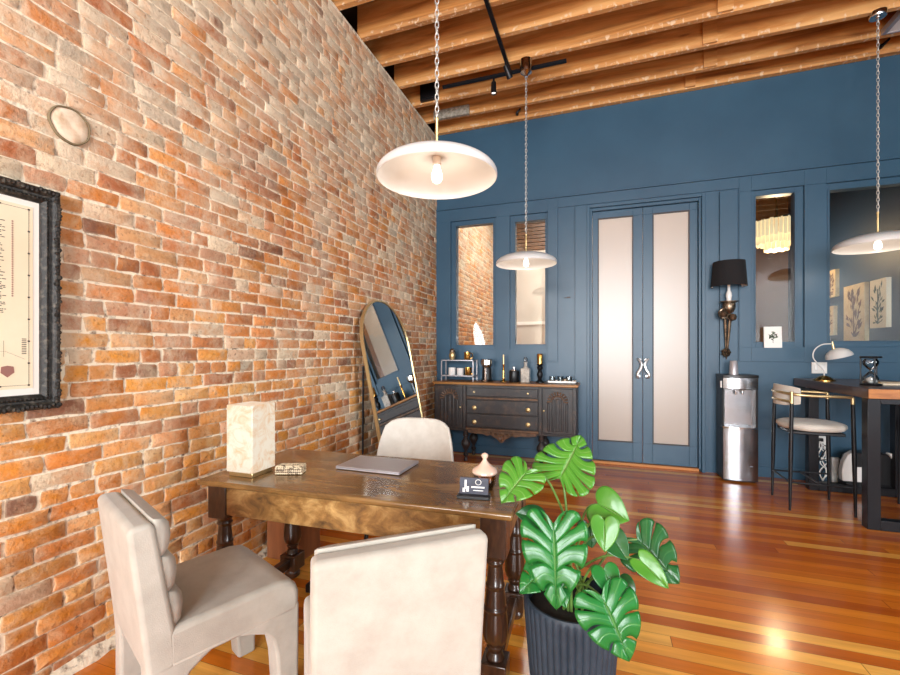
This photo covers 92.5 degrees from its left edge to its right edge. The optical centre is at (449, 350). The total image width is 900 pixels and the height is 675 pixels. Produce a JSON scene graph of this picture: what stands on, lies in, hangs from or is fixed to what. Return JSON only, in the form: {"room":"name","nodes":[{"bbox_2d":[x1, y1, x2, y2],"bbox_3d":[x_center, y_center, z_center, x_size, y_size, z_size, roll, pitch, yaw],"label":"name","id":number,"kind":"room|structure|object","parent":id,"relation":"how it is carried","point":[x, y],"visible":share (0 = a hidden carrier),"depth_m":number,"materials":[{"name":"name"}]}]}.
{"room":"office","nodes":[
{"label":"office","id":0,"kind":"room"},
{"bbox_2d":[0,0,492,674],"bbox_3d":[-1.597,-0.773,2.259,0.310,4.246,14.800,0,0,19],"label":"wall","id":1,"kind":"structure","parent":0,"point":[229,227],"depth_m":2.35,"materials":[{"name":"brick"}]},
{"bbox_2d":[0,176,62,413],"bbox_3d":[-1.726,-0.202,1.341,0.041,0.874,0.866,0,0,19],"label":"framed certificate","id":2,"kind":"object","parent":1,"relation":"attached to","point":[30,215],"visible":1,"depth_m":1.66,"materials":[{"name":"black wood"}]},
{"bbox_2d":[0,202,29,387],"bbox_3d":[-1.739,-0.203,1.345,0.001,0.683,0.684,0,0,19],"label":"print","id":3,"kind":"object","parent":2,"relation":"attached to","point":[14,216],"depth_m":1.62,"materials":[{"name":"beige paper"}]},
{"bbox_2d":[47,105,90,145],"bbox_3d":[-1.594,-0.941,1.806,0.012,0.153,0.152,0,0,19],"label":"flue cover","id":4,"kind":"object","parent":1,"relation":"attached to","point":[67,123],"visible":1,"depth_m":1.80,"materials":[{"name":"paint"}]},
{"bbox_2d":[50,547,266,674],"bbox_3d":[-1.231,1.320,2.787,0.050,0.060,6.240,0,0,19],"label":"baseboard","id":5,"kind":"structure","parent":1,"relation":"attached to","point":[97,651],"depth_m":1.86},
{"bbox_2d":[73,421,899,674],"bbox_3d":[1.304,1.410,1.237,6.462,0.120,14.800,0,0,19],"label":"floor","id":6,"kind":"structure","parent":0,"point":[765,587],"depth_m":2.51,"materials":[{"name":"brown wood"}]},
{"bbox_2d":[97,489,298,674],"bbox_3d":[-0.943,0.936,1.632,0.470,0.828,0.550,0,0,42],"label":"dining chair","id":7,"kind":"object","parent":6,"relation":"on","point":[169,615],"visible":1,"depth_m":1.48,"materials":[{"name":"beige fabric"}]},
{"bbox_2d":[267,521,319,559],"bbox_3d":[-1.037,1.147,2.867,0.250,0.405,0.220,0,0,19],"label":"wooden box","id":8,"kind":"object","parent":6,"relation":"on","point":[309,541],"visible":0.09,"depth_m":2.79,"materials":[{"name":"brown wood"}]},
{"bbox_2d":[306,581,309,592],"bbox_3d":[-0.643,1.324,2.389,0.320,0.052,0.060,0,0,14],"label":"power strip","id":9,"kind":"object","parent":6,"relation":"on","point":[308,583],"visible":0.02,"depth_m":2.40,"materials":[{"name":"black plastic"}]},
{"bbox_2d":[197,449,531,674],"bbox_3d":[-0.383,0.980,2.134,1.490,0.740,0.680,0,0,17],"label":"wooden desk","id":10,"kind":"object","parent":6,"relation":"on","point":[422,497],"visible":0.8,"depth_m":1.90,"materials":[{"name":"brown wood"}]},
{"bbox_2d":[227,401,274,477],"bbox_3d":[-0.986,0.438,2.139,0.156,0.345,0.156,0,0,18],"label":"lamp","id":11,"kind":"object","parent":10,"relation":"on","point":[251,424],"visible":1,"depth_m":2.08,"materials":[{"name":"beige stone"}]},
{"bbox_2d":[275,463,306,474],"bbox_3d":[-0.789,0.588,2.139,0.134,0.042,0.079,0,0,-1],"label":"box","id":12,"kind":"object","parent":10,"relation":"on","point":[282,468],"visible":1,"depth_m":2.11,"materials":[{"name":"beige wood"}]},
{"bbox_2d":[336,455,418,474],"bbox_3d":[-0.376,0.600,2.258,0.360,0.015,0.240,0,0,19],"label":"laptop","id":13,"kind":"object","parent":10,"relation":"on","point":[393,466],"visible":1,"depth_m":2.23,"materials":[{"name":"grey metal"}]},
{"bbox_2d":[456,477,490,500],"bbox_3d":[0.098,0.572,1.784,0.135,0.077,0.057,0,0,11],"label":"card holder","id":14,"kind":"object","parent":10,"relation":"on","point":[471,488],"visible":1,"depth_m":1.79,"materials":[{"name":"black plastic"}]},
{"bbox_2d":[463,479,483,491],"bbox_3d":[0.098,0.564,1.790,0.091,0.052,0.011,0,0,10],"label":"print","id":15,"kind":"object","parent":14,"relation":"on","point":[469,485],"depth_m":1.79,"materials":[{"name":"white plastic"}]},
{"bbox_2d":[472,453,496,489],"bbox_3d":[0.153,0.531,1.902,0.112,0.158,0.112,0,0,19],"label":"candy jar","id":16,"kind":"object","parent":10,"relation":"on","point":[484,469],"visible":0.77,"depth_m":1.87,"materials":[{"name":"beige ceramic"}]},
{"bbox_2d":[359,300,422,453],"bbox_3d":[-0.517,0.432,4.186,0.417,1.842,0.900,0,0,21],"label":"floor mirror","id":17,"kind":"object","parent":6,"relation":"on","point":[385,346],"visible":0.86,"depth_m":4.12,"materials":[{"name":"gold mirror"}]},
{"bbox_2d":[304,524,487,674],"bbox_3d":[-0.210,0.951,1.449,0.515,0.799,0.500,0,0,-21],"label":"dining chair","id":18,"kind":"object","parent":6,"relation":"on","point":[410,603],"visible":1,"depth_m":1.24,"materials":[{"name":"beige fabric"}]},
{"bbox_2d":[364,417,453,538],"bbox_3d":[-0.287,0.923,2.912,0.589,0.857,0.524,0,0,15],"label":"desk chair","id":19,"kind":"object","parent":6,"relation":"on","point":[408,437],"visible":0.4,"depth_m":3.11,"materials":[{"name":"beige fabric"}]},
{"bbox_2d":[433,379,579,462],"bbox_3d":[0.671,0.869,5.249,1.730,0.962,0.494,0,0,19],"label":"sideboard","id":20,"kind":"object","parent":6,"relation":"on","point":[502,411],"visible":0.81,"depth_m":5.04,"materials":[{"name":"brown wood"}]},
{"bbox_2d":[441,359,476,380],"bbox_3d":[0.118,0.256,5.493,0.430,0.265,0.180,0,0,19],"label":"metal rack","id":21,"kind":"object","parent":20,"relation":"on","point":[446,360],"visible":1,"depth_m":5.46,"materials":[{"name":"grey metal"}]},
{"bbox_2d":[448,367,455,374],"bbox_3d":[0.026,0.270,5.493,0.092,0.095,0.092,0,0,19],"label":"cup","id":22,"kind":"object","parent":21,"relation":"on","point":[451,370],"visible":0.9,"depth_m":5.46,"materials":[{"name":"white ceramic"}]},
{"bbox_2d":[449,348,455,359],"bbox_3d":[0.029,0.051,5.503,0.084,0.145,0.084,0,0,19],"label":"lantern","id":23,"kind":"object","parent":21,"relation":"on","point":[452,355],"visible":1,"depth_m":5.47,"materials":[{"name":"gold metal"}]},
{"bbox_2d":[442,359,476,360],"bbox_3d":[0.118,0.129,5.493,0.430,0.012,0.180,0,0,19],"label":"shelf","id":24,"kind":"object","parent":21,"relation":"attached to","point":[446,359],"depth_m":5.41,"materials":[{"name":"grey metal"}]},
{"bbox_2d":[442,374,476,376],"bbox_3d":[0.118,0.324,5.493,0.430,0.012,0.180,0,0,19],"label":"shelf","id":25,"kind":"object","parent":21,"relation":"attached to","point":[445,375],"depth_m":5.40,"materials":[{"name":"grey metal"}]},
{"bbox_2d":[457,368,463,374],"bbox_3d":[0.130,0.273,5.457,0.088,0.090,0.088,0,0,19],"label":"cup","id":26,"kind":"object","parent":21,"relation":"on","point":[460,371],"visible":0.88,"depth_m":5.42,"materials":[{"name":"white ceramic"}]},
{"bbox_2d":[464,352,472,359],"bbox_3d":[0.230,0.073,5.439,0.105,0.100,0.080,0,0,-10],"label":"mug","id":27,"kind":"object","parent":21,"relation":"on","point":[466,354],"visible":1,"depth_m":5.40,"materials":[{"name":"gold metal"}]},
{"bbox_2d":[465,367,472,375],"bbox_3d":[0.241,0.268,5.424,0.105,0.100,0.080,0,0,-10],"label":"mug","id":28,"kind":"object","parent":21,"relation":"on","point":[467,369],"visible":0.8,"depth_m":5.39,"materials":[{"name":"gold metal"}]},
{"bbox_2d":[481,359,492,381],"bbox_3d":[0.455,0.248,5.341,0.156,0.280,0.178,0,0,19],"label":"coffee grinder","id":29,"kind":"object","parent":20,"relation":"on","point":[486,364],"visible":1,"depth_m":5.29,"materials":[{"name":"silver metal"}]},
{"bbox_2d":[500,354,506,381],"bbox_3d":[0.656,0.221,5.282,0.092,0.335,0.092,0,0,19],"label":"candlestick","id":30,"kind":"object","parent":20,"relation":"on","point":[503,364],"visible":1,"depth_m":5.27,"materials":[{"name":"gold metal"}]},
{"bbox_2d":[433,379,579,387],"bbox_3d":[0.675,0.403,5.259,1.730,0.030,0.460,0,0,19],"label":"countertop","id":31,"kind":"structure","parent":20,"relation":"on","point":[449,381],"depth_m":5.10,"materials":[{"name":"brown wood"}]},
{"bbox_2d":[509,367,518,381],"bbox_3d":[0.779,0.293,5.239,0.120,0.190,0.120,0,0,19],"label":"canister","id":32,"kind":"object","parent":20,"relation":"on","point":[513,374],"visible":0.96,"depth_m":5.19,"materials":[{"name":"black ceramic"}]},
{"bbox_2d":[521,357,530,382],"bbox_3d":[0.911,0.234,5.192,0.104,0.308,0.104,0,0,19],"label":"decanter","id":33,"kind":"object","parent":20,"relation":"on","point":[525,371],"visible":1,"depth_m":5.15,"materials":[{"name":"clear glass"}]},
{"bbox_2d":[536,354,543,382],"bbox_3d":[1.071,0.215,5.136,0.100,0.345,0.100,0,0,19],"label":"candle holder","id":34,"kind":"object","parent":20,"relation":"on","point":[539,356],"visible":1,"depth_m":5.11,"materials":[{"name":"black wood"}]},
{"bbox_2d":[537,354,542,363],"bbox_3d":[1.071,0.104,5.136,0.070,0.123,0.069,0,0,19],"label":"candle","id":35,"kind":"object","parent":34,"relation":"on","point":[539,356],"depth_m":5.11,"materials":[{"name":"gold metal"}]},
{"bbox_2d":[547,380,576,383],"bbox_3d":[1.313,0.372,5.040,0.320,0.032,0.200,0,0,19],"label":"tray","id":36,"kind":"object","parent":20,"relation":"on","point":[548,381],"visible":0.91,"depth_m":4.96,"materials":[{"name":"white ceramic"}]},
{"bbox_2d":[499,435,679,674],"bbox_3d":[0.515,0.846,1.575,0.624,1.007,0.447,0,0,19],"label":"monstera plant","id":37,"kind":"object","parent":6,"relation":"on","point":[576,624],"visible":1,"depth_m":1.50,"materials":[{"name":"green plant"}]},
{"bbox_2d":[716,373,758,482],"bbox_3d":[3.001,0.802,4.515,0.330,1.095,0.300,0,0,19],"label":"water dispenser","id":38,"kind":"object","parent":6,"relation":"on","point":[736,395],"visible":1,"depth_m":4.42,"materials":[{"name":"silver metal"}]},
{"bbox_2d":[729,361,738,374],"bbox_3d":[2.952,0.182,4.484,0.086,0.145,0.086,0,0,19],"label":"metal cup","id":39,"kind":"object","parent":38,"relation":"on","point":[733,367],"visible":1,"depth_m":4.45,"materials":[{"name":"grey metal"}]},
{"bbox_2d":[720,425,757,429],"bbox_3d":[2.979,0.796,4.435,0.314,0.016,0.124,0,0,19],"label":"drip tray","id":40,"kind":"object","parent":38,"relation":"on","point":[723,427],"depth_m":4.42,"materials":[{"name":"silver metal"}]},
{"bbox_2d":[771,383,856,517],"bbox_3d":[3.121,0.825,3.756,0.498,1.050,0.478,0,0,19],"label":"counter stool","id":41,"kind":"object","parent":6,"relation":"on","point":[782,394],"visible":1,"depth_m":3.63,"materials":[{"name":"black metal"}]},
{"bbox_2d":[831,457,839,481],"bbox_3d":[3.875,1.215,4.337,0.060,0.270,0.044,0,0,19],"label":"power strip","id":42,"kind":"object","parent":6,"relation":"on","point":[834,460],"visible":0.83,"depth_m":4.32,"materials":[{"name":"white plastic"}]},
{"bbox_2d":[794,378,899,532],"bbox_3d":[3.704,0.820,3.736,0.735,1.060,1.332,0,0,19],"label":"table","id":43,"kind":"object","parent":6,"relation":"on","point":[871,490],"visible":0.88,"depth_m":3.31,"materials":[{"name":"brown wood"}]},
{"bbox_2d":[812,342,853,380],"bbox_3d":[3.598,0.104,4.055,0.308,0.371,0.210,0,0,19],"label":"desk lamp","id":44,"kind":"object","parent":43,"relation":"on","point":[835,353],"visible":0.98,"depth_m":4.02,"materials":[{"name":"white metal"}]},
{"bbox_2d":[859,356,882,385],"bbox_3d":[3.466,0.171,3.550,0.140,0.239,0.140,0,0,19],"label":"hourglass","id":45,"kind":"object","parent":43,"relation":"on","point":[870,381],"visible":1,"depth_m":3.54,"materials":[{"name":"black metal"}]},
{"bbox_2d":[862,381,899,384],"bbox_3d":[3.822,0.280,3.660,0.380,0.020,0.280,0,0,17],"label":"clipboard","id":46,"kind":"object","parent":43,"relation":"on","point":[882,383],"visible":0.46,"depth_m":3.59,"materials":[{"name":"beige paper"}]},
{"bbox_2d":[837,450,891,487],"bbox_3d":[3.995,1.154,4.120,0.470,0.392,0.175,0,0,19],"label":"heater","id":47,"kind":"object","parent":6,"relation":"on","point":[845,462],"visible":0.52,"depth_m":4.09,"materials":[{"name":"white plastic"}]},
{"bbox_2d":[331,0,899,135],"bbox_3d":[1.310,-3.099,1.235,6.476,0.422,14.800,0,0,19],"label":"ceiling","id":48,"kind":"structure","parent":0,"point":[615,51],"depth_m":4.24,"materials":[{"name":"brown wood"}]},
{"bbox_2d":[420,82,438,102],"bbox_3d":[-0.242,-3.005,5.017,0.220,0.190,0.048,0,0,19],"label":"junction box","id":49,"kind":"object","parent":48,"relation":"attached to","point":[427,91],"visible":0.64,"depth_m":5.00,"materials":[{"name":"black metal"}]},
{"bbox_2d":[376,0,496,198],"bbox_3d":[-0.065,-1.868,2.154,0.600,2.064,0.600,0,0,19],"label":"pendant lamp","id":50,"kind":"object","parent":48,"relation":"hanging from","point":[436,169],"visible":1,"depth_m":2.21,"materials":[{"name":"white metal"}]},
{"bbox_2d":[433,156,440,165],"bbox_3d":[-0.065,-0.944,2.154,0.044,0.042,0.044,0,0,19],"label":"socket","id":51,"kind":"object","parent":50,"relation":"attached to","point":[436,159],"depth_m":2.14,"materials":[{"name":"white ceramic"}]},
{"bbox_2d":[442,0,566,94],"bbox_3d":[0.009,-2.789,2.992,1.310,0.197,3.250,0,0,19],"label":"track light","id":52,"kind":"object","parent":48,"relation":"attached to","point":[508,72],"visible":1,"depth_m":4.33,"materials":[{"name":"black metal"}]},
{"bbox_2d":[496,56,556,269],"bbox_3d":[0.760,-1.863,4.302,0.600,2.059,0.600,0,0,19],"label":"pendant lamp","id":53,"kind":"object","parent":48,"relation":"hanging from","point":[522,260],"visible":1,"depth_m":4.30,"materials":[{"name":"white metal"}]},
{"bbox_2d":[756,197,790,252],"bbox_3d":[4.438,-2.125,5.859,0.620,1.550,0.620,0,0,19],"label":"chandelier","id":54,"kind":"object","parent":48,"relation":"hanging from","point":[768,237],"visible":0.62,"depth_m":5.71,"materials":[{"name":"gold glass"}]},
{"bbox_2d":[831,7,899,254],"bbox_3d":[3.666,-1.877,3.692,0.600,2.031,0.600,0,0,19],"label":"pendant lamp","id":55,"kind":"object","parent":48,"relation":"hanging from","point":[884,241],"visible":1,"depth_m":3.69,"materials":[{"name":"white metal"}]},
{"bbox_2d":[879,38,890,49],"bbox_3d":[4.219,-2.977,4.185,0.074,0.070,0.060,0,0,19],"label":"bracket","id":56,"kind":"object","parent":48,"relation":"attached to","point":[881,46],"visible":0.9,"depth_m":4.18,"materials":[{"name":"black metal"}]},
{"bbox_2d":[881,10,899,34],"bbox_3d":[4.324,-2.923,3.670,0.870,0.054,0.325,0,0,19],"label":"ceiling panel","id":57,"kind":"object","parent":48,"relation":"attached to","point":[893,25],"visible":1,"depth_m":3.87,"materials":[{"name":"white"}]},
{"bbox_2d":[517,196,787,420],"bbox_3d":[3.687,-0.930,8.005,5.862,4.560,0.150,0,0,19],"label":"wall","id":58,"kind":"structure","parent":0,"point":[771,268],"depth_m":7.36,"materials":[{"name":"paint"}]},
{"bbox_2d":[517,222,544,250],"bbox_3d":[1.658,-2.303,8.624,1.200,0.585,0.030,0,0,19],"label":"window blind","id":59,"kind":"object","parent":58,"relation":"attached to","point":[538,227],"depth_m":8.62,"materials":[{"name":"brown wood"}]},
{"bbox_2d":[517,321,544,324],"bbox_3d":[1.790,-0.110,8.577,1.120,0.920,0.030,0,0,19],"label":"trim","id":60,"kind":"structure","parent":58,"relation":"attached to","point":[536,322],"depth_m":8.62,"materials":[{"name":"white paint"}]},
{"bbox_2d":[436,54,899,472],"bbox_3d":[2.607,-0.930,4.938,5.862,4.560,0.160,0,0,19],"label":"wall","id":61,"kind":"structure","parent":0,"point":[827,115],"depth_m":4.75,"materials":[{"name":"blue paint"}]},
{"bbox_2d":[451,218,495,348],"bbox_3d":[0.323,-0.864,5.719,0.616,1.700,0.104,0,0,19],"label":"window","id":62,"kind":"structure","parent":61,"relation":"in","point":[490,221],"depth_m":5.75,"materials":[{"name":"blue paint"}]},
{"bbox_2d":[436,198,557,361],"bbox_3d":[0.572,-0.860,5.563,1.600,2.020,0.018,0,0,19],"label":"trim","id":63,"kind":"structure","parent":61,"relation":"attached to","point":[502,212],"depth_m":5.56,"materials":[{"name":"blue paint"}]},
{"bbox_2d":[452,443,556,457],"bbox_3d":[0.692,1.295,5.521,1.742,0.110,0.015,0,0,19],"label":"baseboard","id":64,"kind":"structure","parent":61,"relation":"attached to","point":[457,447],"depth_m":5.53,"materials":[{"name":"blue paint"}]},
{"bbox_2d":[510,213,547,348],"bbox_3d":[1.010,-0.863,5.478,0.477,1.698,0.104,0,0,19],"label":"window","id":65,"kind":"structure","parent":61,"relation":"in","point":[540,217],"depth_m":5.49,"materials":[{"name":"blue paint"}]},
{"bbox_2d":[548,209,557,360],"bbox_3d":[1.265,-0.797,5.303,0.120,1.865,0.012,0,0,19],"label":"trim","id":66,"kind":"structure","parent":61,"relation":"attached to","point":[552,214],"depth_m":5.29,"materials":[{"name":"blue paint"}]},
{"bbox_2d":[575,205,586,460],"bbox_3d":[1.596,-0.195,5.194,0.173,3.089,0.031,0,0,19],"label":"trim","id":67,"kind":"structure","parent":61,"relation":"attached to","point":[580,211],"depth_m":5.18,"materials":[{"name":"blue paint"}]},
{"bbox_2d":[593,208,642,462],"bbox_3d":[1.975,-0.172,5.091,0.553,2.976,0.122,0,0,19],"label":"door","id":68,"kind":"structure","parent":61,"relation":"in","point":[617,234],"depth_m":5.12,"materials":[{"name":"blue paint"}]},
{"bbox_2d":[587,192,704,472],"bbox_3d":[2.255,-0.193,5.038,1.244,3.085,0.205,0,0,19],"label":"trim","id":69,"kind":"structure","parent":61,"relation":"attached to","point":[697,197],"depth_m":4.92,"materials":[{"name":"blue paint"}]},
{"bbox_2d":[592,459,700,471],"bbox_3d":[2.262,1.335,5.054,1.170,0.030,0.172,0,0,19],"label":"threshold","id":70,"kind":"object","parent":61,"relation":"attached to","point":[593,460],"depth_m":4.97,"materials":[{"name":"brown wood"}]},
{"bbox_2d":[558,177,738,207],"bbox_3d":[2.227,-1.810,4.980,1.908,0.120,0.018,0,0,19],"label":"trim","id":71,"kind":"structure","parent":61,"relation":"attached to","point":[729,183],"depth_m":4.94,"materials":[{"name":"blue paint"}]},
{"bbox_2d":[436,156,899,211],"bbox_3d":[2.573,-1.881,4.850,5.848,0.018,0.030,0,0,19],"label":"trim","id":72,"kind":"structure","parent":61,"relation":"attached to","point":[897,157],"depth_m":4.81,"materials":[{"name":"blue paint"}]},
{"bbox_2d":[643,202,697,466],"bbox_3d":[2.504,-0.172,4.905,0.561,2.976,0.121,0,0,19],"label":"door","id":73,"kind":"structure","parent":61,"relation":"in","point":[670,232],"depth_m":4.93,"materials":[{"name":"blue paint"}]},
{"bbox_2d":[719,190,737,373],"bbox_3d":[3.030,-0.190,4.689,0.170,3.080,0.031,0,0,19],"label":"trim","id":74,"kind":"structure","parent":61,"relation":"attached to","point":[728,200],"depth_m":4.68,"materials":[{"name":"blue paint"}]},
{"bbox_2d":[711,259,747,358],"bbox_3d":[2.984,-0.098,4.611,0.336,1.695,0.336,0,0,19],"label":"wall sconce","id":75,"kind":"object","parent":61,"relation":"attached to","point":[727,272],"visible":0.92,"depth_m":4.55,"materials":[{"name":"black fabric"}]},
{"bbox_2d":[751,186,802,346],"bbox_3d":[3.476,-0.871,4.609,0.468,1.678,0.104,0,0,19],"label":"window","id":76,"kind":"structure","parent":61,"relation":"in","point":[796,193],"depth_m":4.54,"materials":[{"name":"blue paint"}]},
{"bbox_2d":[758,466,826,481],"bbox_3d":[4.225,1.295,4.277,2.350,0.110,0.015,0,0,19],"label":"baseboard","id":77,"kind":"structure","parent":61,"relation":"attached to","point":[763,471],"depth_m":4.53,"materials":[{"name":"blue paint"}]},
{"bbox_2d":[739,159,899,362],"bbox_3d":[4.230,-0.873,4.275,2.340,1.994,0.018,0,0,19],"label":"trim","id":78,"kind":"structure","parent":61,"relation":"attached to","point":[815,181],"depth_m":4.44,"materials":[{"name":"blue paint"}]},
{"bbox_2d":[763,326,781,347],"bbox_3d":[3.413,-0.137,4.558,0.160,0.225,0.025,0,0,19],"label":"card","id":79,"kind":"object","parent":78,"relation":"on","point":[772,335],"visible":1,"depth_m":4.55,"materials":[{"name":"white paper"}]},
{"bbox_2d":[768,332,777,339],"bbox_3d":[3.416,-0.136,4.550,0.091,0.122,0.008,0,0,19],"label":"print","id":80,"kind":"object","parent":79,"relation":"attached to","point":[771,335],"depth_m":4.55,"materials":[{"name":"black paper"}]},
{"bbox_2d":[812,362,826,373],"bbox_3d":[3.796,0.180,4.428,0.130,0.120,0.012,0,0,19],"label":"switch plate","id":81,"kind":"object","parent":61,"relation":"attached to","point":[815,368],"visible":0.87,"depth_m":4.43,"materials":[{"name":"white plastic"}]},
{"bbox_2d":[819,436,826,480],"bbox_3d":[3.776,1.092,4.390,0.057,0.445,0.099,0,0,19],"label":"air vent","id":82,"kind":"object","parent":61,"relation":"attached to","point":[822,439],"visible":0.77,"depth_m":4.34,"materials":[{"name":"white metal"}]},
{"bbox_2d":[827,177,899,346],"bbox_3d":[4.476,-0.869,4.257,1.283,1.673,0.104,0,0,19],"label":"window","id":83,"kind":"structure","parent":61,"relation":"in","point":[892,181],"depth_m":4.37,"materials":[{"name":"blue paint"}]},
{"bbox_2d":[788,186,899,341],"bbox_3d":[5.215,-0.930,5.746,0.120,4.560,3.096,0,0,19],"label":"wall partition","id":84,"kind":"structure","parent":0,"point":[852,213],"depth_m":5.17,"materials":[{"name":"grey paint"}]},
{"bbox_2d":[830,306,836,334],"bbox_3d":[5.158,-0.395,5.833,0.047,0.390,0.230,0,0,19],"label":"print","id":85,"kind":"object","parent":84,"relation":"attached to","point":[833,309],"visible":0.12,"depth_m":5.73,"materials":[{"name":"beige paper"}]},
{"bbox_2d":[830,269,838,297],"bbox_3d":[5.146,-0.890,5.800,0.047,0.360,0.260,0,0,19],"label":"print","id":86,"kind":"object","parent":84,"relation":"attached to","point":[834,274],"visible":0.65,"depth_m":5.70,"materials":[{"name":"beige paper"}]},
{"bbox_2d":[844,282,868,340],"bbox_3d":[4.957,-0.455,5.263,0.047,0.690,0.460,0,0,19],"label":"print","id":87,"kind":"object","parent":84,"relation":"attached to","point":[856,296],"visible":1,"depth_m":5.21,"materials":[{"name":"beige paper"}]},
{"bbox_2d":[870,277,890,327],"bbox_3d":[4.794,-0.520,4.800,0.047,0.540,0.300,0,0,19],"label":"print","id":88,"kind":"object","parent":84,"relation":"attached to","point":[880,289],"visible":1,"depth_m":4.76,"materials":[{"name":"beige paper"}]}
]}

